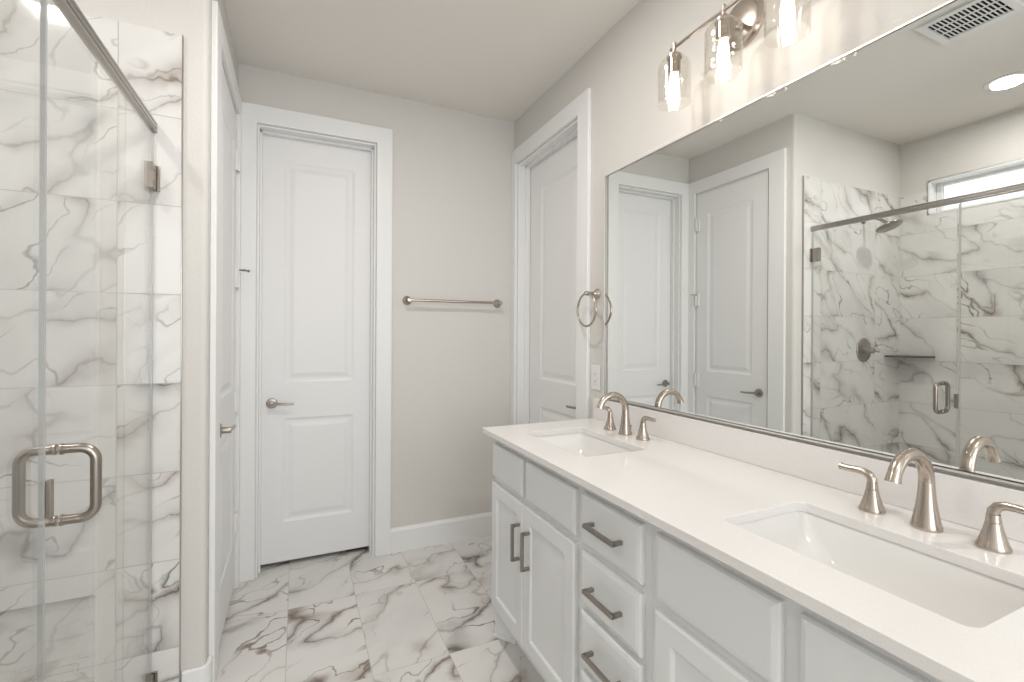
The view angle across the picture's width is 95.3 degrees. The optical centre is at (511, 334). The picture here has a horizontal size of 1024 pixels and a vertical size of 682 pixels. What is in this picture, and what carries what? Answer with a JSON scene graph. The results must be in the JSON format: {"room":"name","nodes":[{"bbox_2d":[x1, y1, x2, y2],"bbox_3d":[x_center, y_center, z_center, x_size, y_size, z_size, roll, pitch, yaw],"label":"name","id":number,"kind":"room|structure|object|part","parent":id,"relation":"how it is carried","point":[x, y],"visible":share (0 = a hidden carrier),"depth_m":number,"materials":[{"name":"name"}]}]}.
{"room":"bathroom","nodes":[
{"label":"bathroom","id":0,"kind":"room"},
{"bbox_2d":[0,0,211,681],"bbox_3d":[-1.702,-0.061,1.436,1.310,2.745,0.132,0,0,-25],"label":"wall","id":1,"kind":"structure","parent":0,"point":[99,203],"depth_m":1.54,"materials":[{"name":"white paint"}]},
{"bbox_2d":[12,0,159,681],"bbox_3d":[-1.068,0.291,1.244,0.142,1.932,0.751,0,0,-25],"label":"shower door","id":2,"kind":"structure","parent":1,"relation":"attached to","point":[151,171],"depth_m":0.97,"materials":[{"name":"clear glass"}]},
{"bbox_3d":[-0.975,0.313,0.953,0.067,0.172,0.024,0,0,-25],"label":"pull handle","id":3,"kind":"part","parent":2,"relation":"part of","materials":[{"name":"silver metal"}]},
{"bbox_3d":[-0.907,0.313,0.984,0.067,0.172,0.024,0,0,-25],"label":"pull handle","id":4,"kind":"part","parent":2,"relation":"part of","materials":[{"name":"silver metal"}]},
{"bbox_2d":[52,0,157,132],"bbox_3d":[-0.903,-0.698,0.902,0.023,0.032,1.501,0,0,-25],"label":"shower rail","id":5,"kind":"object","parent":1,"relation":"attached to","point":[70,10],"visible":1,"depth_m":1.17,"materials":[{"name":"grey metal"}]},
{"bbox_3d":[-1.151,0.139,1.624,0.003,2.352,0.012,0,0,-25],"label":"edge trim","id":6,"kind":"part","parent":1,"relation":"part of","materials":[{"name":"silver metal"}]},
{"bbox_2d":[181,655,212,681],"bbox_3d":[-1.110,1.246,1.661,0.049,0.138,0.106,0,0,27],"label":"baseboard","id":7,"kind":"structure","parent":1,"relation":"attached to","point":[204,673],"depth_m":1.65,"materials":[{"name":"white paint"}]},
{"bbox_2d":[214,0,237,111],"bbox_3d":[-1.363,-0.059,2.122,0.120,2.745,0.953,0,0,-25],"label":"wall","id":8,"kind":"structure","parent":0,"point":[221,3],"depth_m":2.13,"materials":[{"name":"white paint"}]},
{"bbox_2d":[208,0,249,681],"bbox_3d":[-1.304,0.043,2.080,0.191,2.540,0.836,0,0,-25],"label":"door","id":9,"kind":"structure","parent":8,"relation":"in","point":[226,124],"depth_m":2.00,"materials":[{"name":"white paint"}]},
{"bbox_3d":[-1.176,0.389,1.929,0.054,0.058,0.141,0,0,-25],"label":"lever","id":10,"kind":"part","parent":9,"relation":"part of","materials":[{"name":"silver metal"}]},
{"bbox_2d":[238,63,513,577],"bbox_3d":[-0.750,-0.057,2.862,1.612,2.745,0.120,0,0,-25],"label":"wall","id":11,"kind":"structure","parent":0,"point":[452,169],"depth_m":2.94,"materials":[{"name":"white paint"}]},
{"bbox_2d":[239,102,392,582],"bbox_3d":[-1.109,0.044,2.687,0.794,2.540,0.140,0,0,-25],"label":"door","id":12,"kind":"structure","parent":11,"relation":"in","point":[318,222],"depth_m":2.70,"materials":[{"name":"white paint"}]},
{"bbox_3d":[-1.297,0.388,2.610,0.141,0.058,0.054,0,0,-25],"label":"lever","id":13,"kind":"part","parent":12,"relation":"part of","materials":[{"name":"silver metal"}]},
{"bbox_2d":[390,512,491,553],"bbox_3d":[-0.363,1.244,2.969,0.808,0.147,0.015,0,0,-25],"label":"baseboard","id":14,"kind":"structure","parent":11,"relation":"attached to","point":[416,536],"depth_m":2.92,"materials":[{"name":"white paint"}]},
{"bbox_2d":[402,296,502,307],"bbox_3d":[-0.355,-0.203,2.937,0.651,0.056,0.073,0,0,-25],"label":"towel bar","id":15,"kind":"object","parent":11,"relation":"attached to","point":[407,300],"visible":1,"depth_m":2.90,"materials":[{"name":"silver metal"}]},
{"bbox_2d":[216,535,543,681],"bbox_3d":[-0.356,1.350,0.556,3.270,0.060,5.500,0,0,-25],"label":"floor","id":16,"kind":"structure","parent":0,"point":[426,614],"depth_m":2.13,"materials":[{"name":"stone"}]},
{"bbox_2d":[491,440,581,681],"bbox_3d":[0.284,0.876,1.827,0.584,0.893,0.682,0,0,-25],"label":"base cabinet","id":17,"kind":"object","parent":16,"relation":"on","point":[536,590],"visible":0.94,"depth_m":1.64,"materials":[{"name":"white paint"}]},
{"bbox_3d":[-0.032,1.311,2.011,0.113,0.018,0.013,0,0,26],"label":"shoe moulding","id":18,"kind":"part","parent":17,"relation":"part of","materials":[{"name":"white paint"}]},
{"bbox_3d":[-0.017,0.906,1.892,0.019,0.535,0.308,0,0,-25],"label":"door","id":19,"kind":"part","parent":17,"relation":"part of","materials":[{"name":"white paint"}]},
{"bbox_3d":[0.012,0.787,1.764,0.035,0.139,0.011,0,0,-25],"label":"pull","id":20,"kind":"part","parent":17,"relation":"part of","materials":[{"name":"silver metal"}]},
{"bbox_3d":[0.047,0.787,1.688,0.035,0.139,0.011,0,0,-25],"label":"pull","id":21,"kind":"part","parent":17,"relation":"part of","materials":[{"name":"silver metal"}]},
{"bbox_3d":[0.122,0.907,1.588,0.019,0.535,0.352,0,0,-25],"label":"door","id":22,"kind":"part","parent":17,"relation":"part of","materials":[{"name":"white paint"}]},
{"bbox_2d":[581,487,652,681],"bbox_3d":[0.491,0.877,1.376,0.584,0.893,0.310,0,0,-25],"label":"base cabinet","id":23,"kind":"object","parent":16,"relation":"on","point":[616,596],"visible":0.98,"depth_m":1.24,"materials":[{"name":"white paint"}]},
{"bbox_3d":[0.265,1.088,1.275,0.019,0.175,0.266,0,0,-25],"label":"drawer","id":24,"kind":"part","parent":23,"relation":"part of","materials":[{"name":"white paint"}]},
{"bbox_3d":[0.240,0.909,1.265,0.035,0.011,0.138,0,0,-25],"label":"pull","id":25,"kind":"part","parent":23,"relation":"part of","materials":[{"name":"silver metal"}]},
{"bbox_3d":[0.241,0.727,1.264,0.035,0.011,0.138,0,0,-25],"label":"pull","id":26,"kind":"part","parent":23,"relation":"part of","materials":[{"name":"silver metal"}]},
{"bbox_3d":[0.242,0.542,1.264,0.035,0.011,0.138,0,0,-25],"label":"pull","id":27,"kind":"part","parent":23,"relation":"part of","materials":[{"name":"silver metal"}]},
{"bbox_3d":[0.266,0.901,1.275,0.019,0.160,0.266,0,0,-25],"label":"drawer","id":28,"kind":"part","parent":23,"relation":"part of","materials":[{"name":"white paint"}]},
{"bbox_3d":[0.267,0.722,1.275,0.019,0.158,0.266,0,0,-25],"label":"drawer","id":29,"kind":"part","parent":23,"relation":"part of","materials":[{"name":"white paint"}]},
{"bbox_3d":[0.268,0.545,1.274,0.019,0.149,0.266,0,0,-25],"label":"drawer","id":30,"kind":"part","parent":23,"relation":"part of","materials":[{"name":"white paint"}]},
{"bbox_2d":[652,525,942,681],"bbox_3d":[0.703,0.879,0.914,0.584,0.893,0.705,0,0,-25],"label":"base cabinet","id":31,"kind":"object","parent":16,"relation":"on","point":[712,621],"visible":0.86,"depth_m":0.90,"materials":[{"name":"white paint"}]},
{"bbox_3d":[0.408,0.914,0.966,0.019,0.525,0.314,0,0,-25],"label":"door","id":32,"kind":"part","parent":31,"relation":"part of","materials":[{"name":"white paint"}]},
{"bbox_2d":[482,418,1023,681],"bbox_3d":[0.497,0.419,1.362,0.591,0.022,1.715,0,0,-25],"label":"countertop","id":33,"kind":"structure","parent":31,"relation":"on","point":[698,497],"depth_m":0.97,"materials":[{"name":"white stone"}]},
{"bbox_2d":[536,433,632,456],"bbox_3d":[0.265,0.499,1.784,0.318,0.142,0.474,0,0,-25],"label":"sink","id":34,"kind":"object","parent":33,"relation":"in","point":[579,444],"visible":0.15,"depth_m":1.97,"materials":[{"name":"white ceramic"}]},
{"bbox_2d":[596,392,655,440],"bbox_3d":[0.412,0.319,1.873,0.171,0.175,0.346,0,0,-25],"label":"faucet","id":35,"kind":"object","parent":33,"relation":"on","point":[625,427],"visible":1,"depth_m":1.87,"materials":[{"name":"silver metal"}]},
{"bbox_3d":[0.410,0.359,2.011,0.051,0.096,0.094,0,0,-25],"label":"handle","id":36,"kind":"part","parent":35,"relation":"part of","materials":[{"name":"silver metal"}]},
{"bbox_3d":[0.410,0.319,1.873,0.166,0.175,0.054,0,0,-25],"label":"spout","id":37,"kind":"part","parent":35,"relation":"part of","materials":[{"name":"silver metal"}]},
{"bbox_3d":[0.515,0.360,1.782,0.051,0.096,0.094,0,0,-25],"label":"handle","id":38,"kind":"part","parent":35,"relation":"part of","materials":[{"name":"silver metal"}]},
{"bbox_2d":[736,511,1023,627],"bbox_3d":[0.673,0.502,0.894,0.318,0.142,0.474,0,0,-25],"label":"sink","id":39,"kind":"object","parent":33,"relation":"in","point":[959,594],"visible":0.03,"depth_m":0.95,"materials":[{"name":"white ceramic"}]},
{"bbox_2d":[838,448,1023,553],"bbox_3d":[0.829,0.322,0.966,0.171,0.175,0.346,0,0,-25],"label":"faucet","id":40,"kind":"object","parent":33,"relation":"on","point":[992,537],"visible":1,"depth_m":0.97,"materials":[{"name":"silver metal"}]},
{"bbox_3d":[0.827,0.362,1.103,0.051,0.096,0.094,0,0,-25],"label":"handle","id":41,"kind":"part","parent":40,"relation":"part of","materials":[{"name":"silver metal"}]},
{"bbox_3d":[0.827,0.322,0.965,0.166,0.175,0.054,0,0,-25],"label":"spout","id":42,"kind":"part","parent":40,"relation":"part of","materials":[{"name":"silver metal"}]},
{"bbox_3d":[0.931,0.363,0.875,0.051,0.096,0.094,0,0,-25],"label":"handle","id":43,"kind":"part","parent":40,"relation":"part of","materials":[{"name":"silver metal"}]},
{"bbox_3d":[-0.919,1.294,0.896,0.110,0.045,1.514,0,0,-25],"label":"curb","id":44,"kind":"object","parent":16,"relation":"on","visible":0},
{"bbox_2d":[37,0,45,681],"bbox_3d":[-0.754,0.295,0.562,0.008,1.948,0.751,0,0,-25],"label":"glass screen","id":45,"kind":"object","parent":44,"relation":"on","point":[42,127],"visible":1,"depth_m":0.90,"materials":[{"name":"clear glass"}]},
{"bbox_2d":[224,0,639,121],"bbox_3d":[-0.340,-1.465,0.554,3.270,0.080,5.500,0,0,-25],"label":"ceiling","id":46,"kind":"structure","parent":0,"point":[496,59],"depth_m":2.29,"materials":[{"name":"white paint"}]},
{"bbox_2d":[514,0,1023,489],"bbox_3d":[1.029,-0.046,1.063,0.120,2.745,4.874,0,0,-25],"label":"wall","id":47,"kind":"structure","parent":0,"point":[621,69],"depth_m":1.82,"materials":[{"name":"white paint"}]},
{"bbox_2d":[510,88,591,424],"bbox_3d":[0.243,0.051,2.749,0.140,2.540,0.913,0,0,-25],"label":"door","id":48,"kind":"structure","parent":47,"relation":"in","point":[551,188],"depth_m":2.81,"materials":[{"name":"white paint"}]},
{"bbox_2d":[577,288,600,326],"bbox_3d":[0.380,-0.126,2.243,0.075,0.188,0.168,0,0,-25],"label":"towel ring","id":49,"kind":"object","parent":47,"relation":"attached to","point":[596,293],"visible":1,"depth_m":2.24,"materials":[{"name":"silver metal"}]},
{"bbox_2d":[591,365,600,390],"bbox_3d":[0.406,0.211,2.263,0.009,0.120,0.073,0,0,-25],"label":"outlet","id":50,"kind":"object","parent":47,"relation":"attached to","point":[595,369],"visible":1,"depth_m":2.25,"materials":[{"name":"white plastic"}]},
{"bbox_2d":[593,370,597,384],"bbox_3d":[0.403,0.211,2.261,0.003,0.070,0.035,0,0,-25],"label":"receptacle","id":51,"kind":"object","parent":50,"relation":"attached to","point":[595,372],"depth_m":2.26,"materials":[{"name":"white plastic"}]},
{"bbox_2d":[657,0,811,105],"bbox_3d":[0.685,-0.945,1.456,0.184,0.290,0.527,0,0,-25],"label":"vanity light","id":52,"kind":"object","parent":47,"relation":"attached to","point":[736,30],"visible":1,"depth_m":1.47,"materials":[{"name":"silver metal"}]},
{"bbox_3d":[0.566,-0.881,1.629,0.113,0.159,0.113,0,0,-25],"label":"lamp shade","id":53,"kind":"part","parent":52,"relation":"part of","materials":[{"name":"clear glass"}]},
{"bbox_3d":[0.566,-0.860,1.629,0.035,0.097,0.035,0,0,-25],"label":"bulb","id":54,"kind":"part","parent":52,"relation":"part of","materials":[{"name":"white glass"}]},
{"bbox_3d":[0.652,-0.859,1.441,0.035,0.097,0.035,0,0,-25],"label":"bulb","id":55,"kind":"part","parent":52,"relation":"part of","materials":[{"name":"white glass"}]},
{"bbox_3d":[0.653,-0.880,1.441,0.113,0.159,0.113,0,0,-25],"label":"lamp shade","id":56,"kind":"part","parent":52,"relation":"part of","materials":[{"name":"clear glass"}]},
{"bbox_3d":[0.692,-0.997,1.489,0.109,0.043,0.022,0,0,-34],"label":"support arm","id":57,"kind":"part","parent":52,"relation":"part of","materials":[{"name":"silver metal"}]},
{"bbox_3d":[0.745,-1.010,1.518,0.025,0.160,0.160,0,0,-25],"label":"plate","id":58,"kind":"part","parent":52,"relation":"part of","materials":[{"name":"silver metal"}]},
{"bbox_3d":[0.739,-0.879,1.253,0.113,0.159,0.113,0,0,-25],"label":"lamp shade","id":59,"kind":"part","parent":52,"relation":"part of","materials":[{"name":"clear glass"}]},
{"bbox_3d":[0.739,-0.858,1.253,0.035,0.097,0.035,0,0,-25],"label":"bulb","id":60,"kind":"part","parent":52,"relation":"part of","materials":[{"name":"white glass"}]},
{"bbox_2d":[593,397,1023,542],"bbox_3d":[0.757,0.358,1.481,0.020,0.101,1.715,0,0,-25],"label":"backsplash","id":61,"kind":"structure","parent":47,"relation":"attached to","point":[961,500],"depth_m":1.26,"materials":[{"name":"white stone"}]},
{"bbox_2d":[603,0,1023,486],"bbox_3d":[0.771,-0.217,1.452,0.025,1.031,1.600,0,0,-25],"label":"wall mirror","id":62,"kind":"object","parent":47,"relation":"attached to","point":[835,257],"visible":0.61,"depth_m":1.19,"materials":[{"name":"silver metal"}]}
]}

